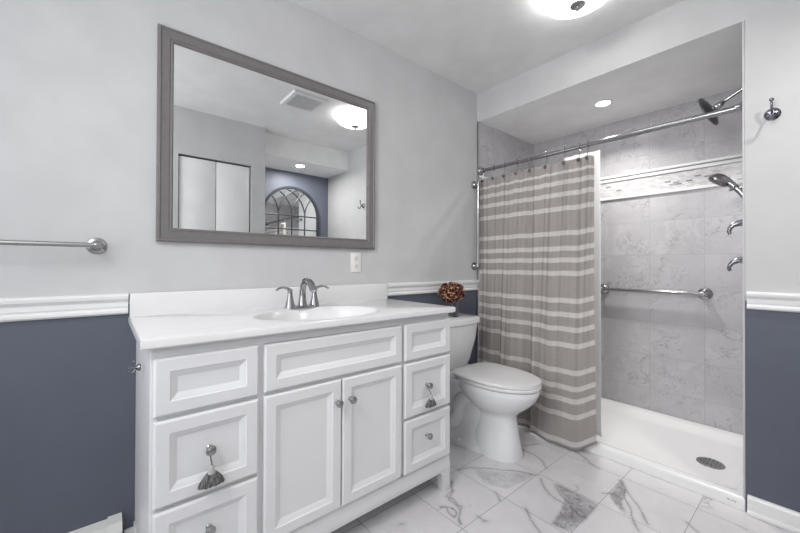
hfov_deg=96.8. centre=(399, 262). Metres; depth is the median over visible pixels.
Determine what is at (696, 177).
trim
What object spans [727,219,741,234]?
shower valve
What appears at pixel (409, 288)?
trim
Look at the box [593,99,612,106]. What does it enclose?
recessed light
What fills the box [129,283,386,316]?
backsplash
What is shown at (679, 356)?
wall
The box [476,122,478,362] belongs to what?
trim
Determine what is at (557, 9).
ceiling light
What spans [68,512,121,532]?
baseboard heater
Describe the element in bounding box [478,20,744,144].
ceiling
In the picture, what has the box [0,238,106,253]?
towel bar
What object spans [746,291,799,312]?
trim
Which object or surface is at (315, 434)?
vanity cabinet
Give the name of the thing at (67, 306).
trim
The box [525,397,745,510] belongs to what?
shower pan
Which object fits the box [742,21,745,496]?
trim
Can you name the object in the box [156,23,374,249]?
wall mirror
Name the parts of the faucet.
lever, handle, deck plate, spout, handle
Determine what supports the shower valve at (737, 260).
attached to the wall
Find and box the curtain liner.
[563,150,600,436]
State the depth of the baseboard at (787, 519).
1.45 m
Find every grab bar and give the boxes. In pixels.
[471,181,479,269]
[601,284,712,299]
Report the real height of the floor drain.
0.007 m
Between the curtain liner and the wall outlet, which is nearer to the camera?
the wall outlet
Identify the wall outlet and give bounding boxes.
[351,253,360,271]
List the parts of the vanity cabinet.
leg, drawer, drawer, drawer, knob, knob, door, drawer, knob, knob, rail, door, drawer, drawer, drawer, knob, knob, leg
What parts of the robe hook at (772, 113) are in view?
plate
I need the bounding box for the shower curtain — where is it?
[478,155,596,449]
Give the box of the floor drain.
[696,457,724,469]
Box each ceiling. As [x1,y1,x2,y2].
[288,0,683,93]
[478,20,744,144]
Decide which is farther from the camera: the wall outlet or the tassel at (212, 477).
the wall outlet
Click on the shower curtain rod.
(738, 107)
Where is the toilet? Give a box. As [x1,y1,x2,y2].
[448,313,541,462]
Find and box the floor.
[331,425,791,532]
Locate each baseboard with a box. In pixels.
[124,527,132,532]
[747,494,799,532]
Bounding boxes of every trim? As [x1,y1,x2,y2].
[0,293,127,321]
[387,280,478,295]
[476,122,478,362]
[480,154,741,200]
[600,162,741,198]
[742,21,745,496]
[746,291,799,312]
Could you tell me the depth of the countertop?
1.40 m
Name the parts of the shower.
handle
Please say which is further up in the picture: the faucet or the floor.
the faucet
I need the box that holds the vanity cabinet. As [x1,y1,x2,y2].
[133,313,449,532]
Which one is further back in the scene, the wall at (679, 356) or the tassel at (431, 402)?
the wall at (679, 356)
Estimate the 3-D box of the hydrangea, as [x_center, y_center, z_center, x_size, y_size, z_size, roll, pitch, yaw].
[0.333,0.229,2.278,0.188,0.216,0.171,1,0,-40]
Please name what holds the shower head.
attached to the wall
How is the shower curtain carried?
hanging from the curtain ring
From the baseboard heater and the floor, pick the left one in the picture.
the baseboard heater
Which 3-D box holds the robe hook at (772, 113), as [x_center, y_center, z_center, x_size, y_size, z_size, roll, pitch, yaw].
[1.512,-0.623,1.443,0.075,0.095,0.050,1,0,-40]
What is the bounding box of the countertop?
[128,283,455,350]
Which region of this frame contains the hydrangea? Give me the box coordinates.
[438,282,464,302]
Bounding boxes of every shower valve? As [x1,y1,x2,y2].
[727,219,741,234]
[727,257,742,270]
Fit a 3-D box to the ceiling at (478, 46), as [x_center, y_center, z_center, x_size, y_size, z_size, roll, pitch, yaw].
[0.225,-1.315,0.484,3.510,0.100,3.050,1,0,-40]
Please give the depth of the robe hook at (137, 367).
1.05 m
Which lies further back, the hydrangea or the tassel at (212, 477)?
the hydrangea
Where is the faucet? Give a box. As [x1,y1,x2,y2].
[276,278,328,308]
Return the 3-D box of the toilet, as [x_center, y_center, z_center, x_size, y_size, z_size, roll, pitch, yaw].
[0.488,0.707,2.095,0.405,0.717,0.696,1,0,-40]
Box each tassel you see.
[197,456,224,489]
[425,386,436,407]
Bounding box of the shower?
[708,173,741,197]
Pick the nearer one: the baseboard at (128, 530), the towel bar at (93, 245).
the towel bar at (93, 245)
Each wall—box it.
[0,0,533,532]
[477,0,799,512]
[534,87,742,434]
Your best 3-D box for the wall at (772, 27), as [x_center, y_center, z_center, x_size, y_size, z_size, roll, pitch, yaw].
[1.383,-0.093,1.736,0.110,2.320,2.410,1,0,-40]
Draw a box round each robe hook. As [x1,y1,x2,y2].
[128,360,140,373]
[764,97,781,120]
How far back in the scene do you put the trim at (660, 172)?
2.36 m
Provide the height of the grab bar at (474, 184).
0.654 m
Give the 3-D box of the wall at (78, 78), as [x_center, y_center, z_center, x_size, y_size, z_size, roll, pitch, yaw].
[-0.441,-0.099,1.855,4.306,2.320,0.126,1,0,-40]
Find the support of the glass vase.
on the toilet
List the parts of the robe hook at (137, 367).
plate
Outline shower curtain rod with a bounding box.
[478,102,741,174]
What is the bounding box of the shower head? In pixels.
[698,88,741,124]
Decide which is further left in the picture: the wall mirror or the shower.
the wall mirror
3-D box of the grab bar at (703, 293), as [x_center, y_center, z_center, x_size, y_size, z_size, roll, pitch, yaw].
[1.705,0.194,2.434,0.068,0.076,0.662,1,0,-40]
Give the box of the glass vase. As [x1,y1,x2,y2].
[450,299,458,316]
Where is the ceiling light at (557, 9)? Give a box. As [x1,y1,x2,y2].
[542,0,606,18]
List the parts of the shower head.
arm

